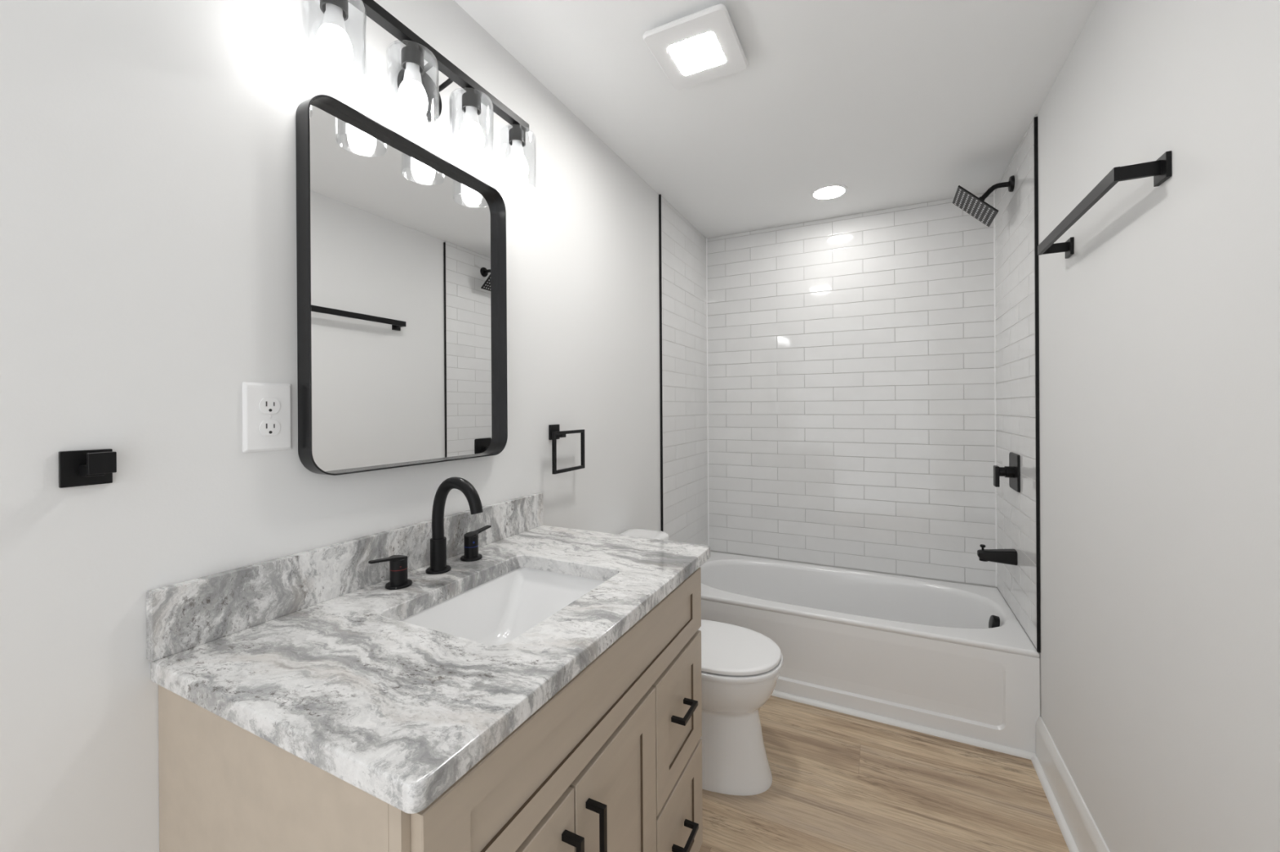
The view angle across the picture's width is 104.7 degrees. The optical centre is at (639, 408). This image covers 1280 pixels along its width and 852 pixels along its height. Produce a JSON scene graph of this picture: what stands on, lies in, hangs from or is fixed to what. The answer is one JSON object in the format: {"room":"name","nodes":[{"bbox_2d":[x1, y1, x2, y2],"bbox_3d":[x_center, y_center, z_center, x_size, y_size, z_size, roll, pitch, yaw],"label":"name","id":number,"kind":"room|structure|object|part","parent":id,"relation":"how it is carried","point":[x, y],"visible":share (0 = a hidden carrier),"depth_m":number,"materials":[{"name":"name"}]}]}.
{"room":"bathroom","nodes":[
{"label":"bathroom","id":0,"kind":"room"},
{"bbox_2d":[0,0,707,851],"bbox_3d":[-0.449,0.117,1.469,0.109,2.381,3.784,0,0,26],"label":"wall","id":1,"kind":"structure","parent":0,"point":[148,265],"depth_m":0.81,"materials":[{"name":"white paint"}]},
{"bbox_2d":[58,448,116,488],"bbox_3d":[-0.761,0.083,0.684,0.040,0.050,0.051,0,0,26],"label":"robe hook","id":2,"kind":"object","parent":1,"relation":"attached to","point":[87,467],"visible":1,"depth_m":0.68,"materials":[{"name":"black metal"}]},
{"bbox_3d":[-0.761,0.086,0.686,0.026,0.015,0.018,0,0,26],"label":"post","id":3,"kind":"part","parent":2,"relation":"part of","materials":[{"name":"black metal"}]},
{"bbox_3d":[-0.745,0.076,0.682,0.009,0.029,0.028,0,0,26],"label":"plate","id":4,"kind":"part","parent":2,"relation":"part of","materials":[{"name":"black metal"}]},
{"bbox_2d":[241,382,292,453],"bbox_3d":[-0.674,0.016,0.897,0.009,0.124,0.080,0,0,26],"label":"wall outlet","id":5,"kind":"object","parent":1,"relation":"attached to","point":[267,407],"visible":1,"depth_m":0.89,"materials":[{"name":"white plastic"}]},
{"bbox_2d":[258,420,280,435],"bbox_3d":[-0.671,0.036,0.896,0.003,0.028,0.034,0,0,26],"label":"receptacle","id":6,"kind":"object","parent":5,"relation":"attached to","point":[266,428],"depth_m":0.89,"materials":[{"name":"white plastic"}]},
{"bbox_2d":[258,398,280,413],"bbox_3d":[-0.672,-0.004,0.895,0.003,0.028,0.034,0,0,26],"label":"receptacle","id":7,"kind":"object","parent":5,"relation":"attached to","point":[266,406],"depth_m":0.89,"materials":[{"name":"white plastic"}]},
{"bbox_2d":[146,493,543,662],"bbox_3d":[-0.531,0.328,1.172,0.020,0.104,0.952,0,0,26],"label":"backsplash","id":8,"kind":"structure","parent":1,"relation":"attached to","point":[188,615],"depth_m":0.92,"materials":[{"name":"grey stone"}]},
{"bbox_2d":[295,94,507,475],"bbox_3d":[-0.519,-0.240,1.179,0.040,0.744,0.544,0,0,26],"label":"wall mirror","id":9,"kind":"object","parent":1,"relation":"attached to","point":[401,250],"visible":1,"depth_m":1.12,"materials":[{"name":"black mirror"}]},
{"bbox_2d":[300,0,536,192],"bbox_3d":[-0.480,-0.713,1.143,0.148,0.207,0.640,0,0,26],"label":"vanity light","id":10,"kind":"object","parent":1,"relation":"attached to","point":[419,97],"visible":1,"depth_m":1.06,"materials":[{"name":"black metal"}]},
{"bbox_3d":[-0.567,-0.686,0.915,0.104,0.155,0.104,0,0,26],"label":"lamp shade","id":11,"kind":"part","parent":10,"relation":"part of","materials":[{"name":"clear glass"}]},
{"bbox_2d":[320,0,348,20],"bbox_3d":[-0.567,-0.761,0.915,0.045,0.051,0.045,0,0,26],"label":"socket","id":12,"kind":"object","parent":10,"relation":"attached to","point":[340,7],"depth_m":0.91,"materials":[{"name":"black metal"}]},
{"bbox_3d":[-0.566,-0.664,0.915,0.060,0.068,0.060,0,0,26],"label":"glowing globe","id":13,"kind":"part","parent":10,"relation":"part of","materials":[{"name":"white glass"}]},
{"bbox_3d":[-0.567,-0.720,0.915,0.041,0.044,0.041,0,0,26],"label":"light bulb","id":14,"kind":"part","parent":10,"relation":"part of","materials":[{"name":"white glass"}]},
{"bbox_2d":[400,40,423,74],"bbox_3d":[-0.492,-0.761,1.067,0.045,0.051,0.045,0,0,26],"label":"socket","id":15,"kind":"object","parent":10,"relation":"attached to","point":[411,55],"depth_m":1.06,"materials":[{"name":"black metal"}]},
{"bbox_3d":[-0.491,-0.686,1.068,0.104,0.155,0.104,0,0,26],"label":"lamp shade","id":16,"kind":"part","parent":10,"relation":"part of","materials":[{"name":"clear glass"}]},
{"bbox_3d":[-0.491,-0.665,1.068,0.060,0.068,0.060,0,0,26],"label":"glowing globe","id":17,"kind":"part","parent":10,"relation":"part of","materials":[{"name":"white glass"}]},
{"bbox_3d":[-0.492,-0.721,1.067,0.041,0.044,0.041,0,0,26],"label":"light bulb","id":18,"kind":"part","parent":10,"relation":"part of","materials":[{"name":"white glass"}]},
{"bbox_3d":[-0.504,-0.786,1.146,0.071,0.029,0.011,0,0,26],"label":"bracket arm","id":19,"kind":"part","parent":10,"relation":"part of","materials":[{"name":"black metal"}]},
{"bbox_3d":[-0.478,-0.786,1.200,0.071,0.029,0.011,0,0,26],"label":"bracket arm","id":20,"kind":"part","parent":10,"relation":"part of","materials":[{"name":"black metal"}]},
{"bbox_2d":[462,87,480,115],"bbox_3d":[-0.417,-0.762,1.220,0.045,0.051,0.045,0,0,26],"label":"socket","id":21,"kind":"object","parent":10,"relation":"attached to","point":[471,99],"depth_m":1.21,"materials":[{"name":"black metal"}]},
{"bbox_3d":[-0.416,-0.665,1.220,0.060,0.068,0.060,0,0,26],"label":"glowing globe","id":22,"kind":"part","parent":10,"relation":"part of","materials":[{"name":"white glass"}]},
{"bbox_3d":[-0.416,-0.687,1.220,0.104,0.155,0.104,0,0,26],"label":"lamp shade","id":23,"kind":"part","parent":10,"relation":"part of","materials":[{"name":"clear glass"}]},
{"bbox_3d":[-0.417,-0.722,1.220,0.041,0.044,0.041,0,0,26],"label":"light bulb","id":24,"kind":"part","parent":10,"relation":"part of","materials":[{"name":"white glass"}]},
{"bbox_2d":[508,123,525,146],"bbox_3d":[-0.342,-0.763,1.373,0.045,0.051,0.045,0,0,26],"label":"socket","id":25,"kind":"object","parent":10,"relation":"attached to","point":[517,135],"depth_m":1.36,"materials":[{"name":"black metal"}]},
{"bbox_3d":[-0.341,-0.666,1.373,0.060,0.068,0.060,0,0,26],"label":"glowing globe","id":26,"kind":"part","parent":10,"relation":"part of","materials":[{"name":"white glass"}]},
{"bbox_3d":[-0.341,-0.688,1.373,0.104,0.155,0.104,0,0,26],"label":"lamp shade","id":27,"kind":"part","parent":10,"relation":"part of","materials":[{"name":"clear glass"}]},
{"bbox_3d":[-0.342,-0.722,1.373,0.041,0.044,0.041,0,0,26],"label":"light bulb","id":28,"kind":"part","parent":10,"relation":"part of","materials":[{"name":"white glass"}]},
{"bbox_2d":[548,424,584,474],"bbox_3d":[-0.260,0.135,1.693,0.050,0.159,0.181,0,0,26],"label":"towel ring","id":29,"kind":"object","parent":1,"relation":"attached to","point":[554,433],"visible":1,"depth_m":1.66,"materials":[{"name":"black metal"}]},
{"bbox_3d":[-0.291,0.081,1.676,0.008,0.050,0.051,0,0,26],"label":"plate","id":30,"kind":"part","parent":29,"relation":"part of","materials":[{"name":"black metal"}]},
{"bbox_3d":[-0.272,0.089,1.664,0.038,0.018,0.025,0,0,26],"label":"post","id":31,"kind":"part","parent":29,"relation":"part of","materials":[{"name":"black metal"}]},
{"bbox_2d":[658,194,663,531],"bbox_3d":[0.107,-0.084,2.486,0.012,1.984,0.006,0,0,26],"label":"trim","id":32,"kind":"structure","parent":1,"relation":"attached to","point":[660,195],"depth_m":2.48,"materials":[{"name":"black metal"}]},
{"bbox_2d":[453,0,1097,238],"bbox_3d":[0.267,-1.102,1.108,1.724,0.050,3.974,0,0,26],"label":"ceiling","id":33,"kind":"structure","parent":0,"point":[895,103],"depth_m":1.69,"materials":[{"name":"white paint"}]},
{"bbox_2d":[642,4,747,89],"bbox_3d":[0.169,-1.059,1.452,0.242,0.037,0.266,0,0,26],"label":"exhaust fan","id":34,"kind":"object","parent":33,"relation":"in","point":[702,46],"visible":1,"depth_m":1.42,"materials":[{"name":"white plastic"}]},
{"bbox_2d":[810,183,848,199],"bbox_3d":[0.946,-1.080,2.468,0.176,0.006,0.176,0,0,26],"label":"recessed light","id":35,"kind":"object","parent":33,"relation":"in","point":[833,190],"visible":1,"depth_m":2.46,"materials":[{"name":"white plastic"}]},
{"bbox_2d":[706,191,997,588],"bbox_3d":[1.128,0.106,2.847,1.524,2.381,0.101,0,0,26],"label":"wall","id":36,"kind":"structure","parent":0,"point":[851,357],"depth_m":2.74,"materials":[{"name":"tile"}]},
{"bbox_2d":[706,238,709,546],"bbox_3d":[0.429,-0.088,3.131,0.006,1.982,0.006,0,0,26],"label":"trim","id":37,"kind":"structure","parent":36,"relation":"attached to","point":[706,238],"depth_m":3.13,"materials":[{"name":"white"}]},
{"bbox_2d":[993,191,997,587],"bbox_3d":[1.778,-0.096,2.469,0.006,1.982,0.006,0,0,26],"label":"trim","id":38,"kind":"structure","parent":36,"relation":"attached to","point":[993,191],"depth_m":2.47,"materials":[{"name":"white"}]},
{"bbox_2d":[698,695,1069,851],"bbox_3d":[0.282,1.328,1.110,1.724,0.050,3.974,0,0,26],"label":"floor","id":39,"kind":"structure","parent":0,"point":[842,782],"depth_m":1.65,"materials":[{"name":"brown wood"}]},
{"bbox_2d":[158,567,702,851],"bbox_3d":[-0.268,0.859,1.041,0.600,0.896,0.919,0,0,26],"label":"vanity cabinet","id":40,"kind":"object","parent":39,"relation":"on","point":[612,762],"visible":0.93,"depth_m":0.73,"materials":[{"name":"beige paint"}]},
{"bbox_2d":[146,493,710,813],"bbox_3d":[-0.277,0.342,1.048,0.585,0.136,0.954,0,0,26],"label":"countertop","id":41,"kind":"structure","parent":40,"relation":"on","point":[310,654],"depth_m":0.77,"materials":[{"name":"grey stone"}]},
{"bbox_2d":[368,476,491,590],"bbox_3d":[-0.424,0.268,1.125,0.161,0.222,0.340,0,0,26],"label":"faucet","id":42,"kind":"object","parent":41,"relation":"on","point":[398,580],"visible":1,"depth_m":1.13,"materials":[{"name":"black metal"}]},
{"bbox_3d":[-0.527,0.316,1.033,0.033,0.014,0.082,0,0,26],"label":"lever","id":43,"kind":"part","parent":42,"relation":"part of","materials":[{"name":"black metal"}]},
{"bbox_3d":[-0.516,0.350,1.055,0.052,0.058,0.052,0,0,26],"label":"handle","id":44,"kind":"part","parent":42,"relation":"part of","materials":[{"name":"black metal"}]},
{"bbox_3d":[-0.423,0.268,1.127,0.161,0.222,0.055,0,0,26],"label":"spout","id":45,"kind":"part","parent":42,"relation":"part of","materials":[{"name":"black metal"}]},
{"bbox_3d":[-0.424,0.349,1.241,0.052,0.058,0.052,0,0,26],"label":"handle","id":46,"kind":"part","parent":42,"relation":"part of","materials":[{"name":"black metal"}]},
{"bbox_3d":[-0.414,0.315,1.264,0.033,0.014,0.082,0,0,26],"label":"lever","id":47,"kind":"part","parent":42,"relation":"part of","materials":[{"name":"black metal"}]},
{"bbox_2d":[400,568,604,645],"bbox_3d":[-0.263,0.483,1.027,0.343,0.144,0.455,0,0,26],"label":"sink basin","id":48,"kind":"object","parent":41,"relation":"in","point":[496,611],"visible":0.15,"depth_m":1.17,"materials":[{"name":"white ceramic"}]},
{"bbox_3d":[-0.172,0.886,0.655,0.017,0.570,0.286,0,0,26],"label":"door","id":49,"kind":"part","parent":40,"relation":"part of","materials":[{"name":"beige paint"}]},
{"bbox_3d":[-0.041,0.509,0.927,0.017,0.158,0.895,0,0,26],"label":"false drawer","id":50,"kind":"part","parent":40,"relation":"part of","materials":[{"name":"beige paint"}]},
{"bbox_3d":[-0.101,0.700,0.743,0.035,0.110,0.010,0,0,26],"label":"handle","id":51,"kind":"part","parent":40,"relation":"part of","materials":[{"name":"black metal"}]},
{"bbox_3d":[-0.071,0.700,0.804,0.035,0.110,0.010,0,0,26],"label":"handle","id":52,"kind":"part","parent":40,"relation":"part of","materials":[{"name":"black metal"}]},
{"bbox_3d":[-0.040,0.885,0.925,0.017,0.570,0.306,0,0,26],"label":"door","id":53,"kind":"part","parent":40,"relation":"part of","materials":[{"name":"beige paint"}]},
{"bbox_3d":[0.094,0.740,1.198,0.017,0.282,0.292,0,0,26],"label":"drawer","id":54,"kind":"part","parent":40,"relation":"part of","materials":[{"name":"beige paint"}]},
{"bbox_3d":[0.096,1.030,1.199,0.017,0.278,0.292,0,0,26],"label":"drawer","id":55,"kind":"part","parent":40,"relation":"part of","materials":[{"name":"beige paint"}]},
{"bbox_3d":[0.106,0.715,1.164,0.035,0.010,0.087,0,0,26],"label":"handle","id":56,"kind":"part","parent":40,"relation":"part of","materials":[{"name":"black metal"}]},
{"bbox_3d":[0.108,1.013,1.164,0.035,0.010,0.087,0,0,26],"label":"handle","id":57,"kind":"part","parent":40,"relation":"part of","materials":[{"name":"black metal"}]},
{"bbox_2d":[618,528,783,795],"bbox_3d":[0.180,0.912,1.846,0.688,0.782,0.412,0,0,26],"label":"toilet","id":58,"kind":"object","parent":39,"relation":"on","point":[741,667],"visible":0.45,"depth_m":1.68,"materials":[{"name":"white ceramic"}]},
{"bbox_3d":[-0.043,0.542,1.954,0.196,0.039,0.412,0,0,26],"label":"tank lid","id":59,"kind":"part","parent":58,"relation":"part of","materials":[{"name":"white ceramic"}]},
{"bbox_3d":[0.281,0.862,1.796,0.448,0.022,0.362,0,0,26],"label":"lid","id":60,"kind":"part","parent":58,"relation":"part of","materials":[{"name":"white plastic"}]},
{"bbox_3d":[0.229,1.101,1.823,0.563,0.404,0.360,0,0,26],"label":"bowl","id":61,"kind":"part","parent":58,"relation":"part of","materials":[{"name":"white ceramic"}]},
{"bbox_3d":[0.287,0.886,1.793,0.450,0.019,0.378,0,0,26],"label":"seat","id":62,"kind":"part","parent":58,"relation":"part of","materials":[{"name":"white plastic"}]},
{"bbox_2d":[700,551,1039,753],"bbox_3d":[0.952,1.101,2.478,1.520,0.394,0.723,0,0,26],"label":"bathtub","id":63,"kind":"object","parent":39,"relation":"on","point":[954,658],"visible":0.74,"depth_m":2.13,"materials":[{"name":"white ceramic"}]},
{"bbox_2d":[771,690,1035,759],"bbox_3d":[0.790,1.290,2.145,1.490,0.018,0.018,0,0,26],"label":"trim","id":64,"kind":"structure","parent":63,"relation":"attached to","point":[997,748],"depth_m":1.99,"materials":[{"name":"white wood"}]},
{"bbox_2d":[995,0,1279,851],"bbox_3d":[1.001,0.109,0.758,0.109,2.381,3.784,0,0,26],"label":"wall","id":65,"kind":"structure","parent":0,"point":[1159,335],"depth_m":1.04,"materials":[{"name":"white paint"}]},
{"bbox_2d":[952,175,1014,226],"bbox_3d":[1.511,-0.912,2.170,0.212,0.177,0.196,0,0,26],"label":"shower","id":66,"kind":"object","parent":65,"relation":"attached to","point":[976,206],"visible":1,"depth_m":2.15,"materials":[{"name":"black metal"}]},
{"bbox_3d":[1.552,-0.948,2.152,0.114,0.064,0.021,0,0,26],"label":"shower arm","id":67,"kind":"part","parent":66,"relation":"part of","materials":[{"name":"black metal"}]},
{"bbox_2d":[977,544,1017,565],"bbox_3d":[1.550,0.635,2.145,0.137,0.070,0.054,0,0,26],"label":"tub spout","id":68,"kind":"object","parent":65,"relation":"attached to","point":[1009,557],"visible":1,"depth_m":2.12,"materials":[{"name":"black metal"}]},
{"bbox_3d":[1.505,0.614,2.167,0.021,0.026,0.021,0,0,26],"label":"diverter knob","id":69,"kind":"part","parent":68,"relation":"part of","materials":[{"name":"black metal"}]},
{"bbox_2d":[993,452,1020,493],"bbox_3d":[1.573,0.272,2.126,0.076,0.156,0.156,0,0,26],"label":"shower valve","id":70,"kind":"object","parent":65,"relation":"attached to","point":[1012,471],"visible":1,"depth_m":2.11,"materials":[{"name":"black metal"}]},
{"bbox_3d":[1.546,0.295,2.140,0.016,0.089,0.044,0,0,26],"label":"lever","id":71,"kind":"part","parent":70,"relation":"part of","materials":[{"name":"black metal"}]},
{"bbox_3d":[1.576,0.274,2.125,0.052,0.048,0.048,0,0,26],"label":"valve stem","id":72,"kind":"part","parent":70,"relation":"part of","materials":[{"name":"black metal"}]},
{"bbox_2d":[1033,116,1040,653],"bbox_3d":[1.465,-0.087,1.819,0.011,1.973,0.008,0,0,26],"label":"trim","id":73,"kind":"structure","parent":65,"relation":"attached to","point":[1035,118],"depth_m":1.82,"materials":[{"name":"black metal"}]},
{"bbox_2d":[1031,716,1109,851],"bbox_3d":[0.798,1.222,0.453,0.016,0.158,3.048,0,0,26],"label":"baseboard","id":74,"kind":"structure","parent":65,"relation":"attached to","point":[1084,831],"depth_m":1.52,"materials":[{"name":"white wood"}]},
{"bbox_2d":[1037,151,1171,258],"bbox_3d":[1.153,-0.487,1.269,0.080,0.051,0.607,0,0,26],"label":"towel bar","id":75,"kind":"object","parent":65,"relation":"attached to","point":[1160,169],"visible":1,"depth_m":1.09,"materials":[{"name":"black metal"}]},
{"bbox_3d":[1.272,-0.492,1.520,0.072,0.028,0.009,0,0,26],"label":"post","id":76,"kind":"part","parent":75,"relation":"part of","materials":[{"name":"black metal"}]},
{"bbox_3d":[1.308,-0.488,1.503,0.008,0.051,0.051,0,0,26],"label":"plate","id":77,"kind":"part","parent":75,"relation":"part of","materials":[{"name":"black metal"}]},
{"bbox_3d":[1.027,-0.490,1.021,0.072,0.028,0.009,0,0,26],"label":"post","id":78,"kind":"part","parent":75,"relation":"part of","materials":[{"name":"black metal"}]},
{"bbox_3d":[1.063,-0.486,1.004,0.008,0.051,0.051,0,0,26],"label":"plate","id":79,"kind":"part","parent":75,"relation":"part of","materials":[{"name":"black metal"}]}
]}

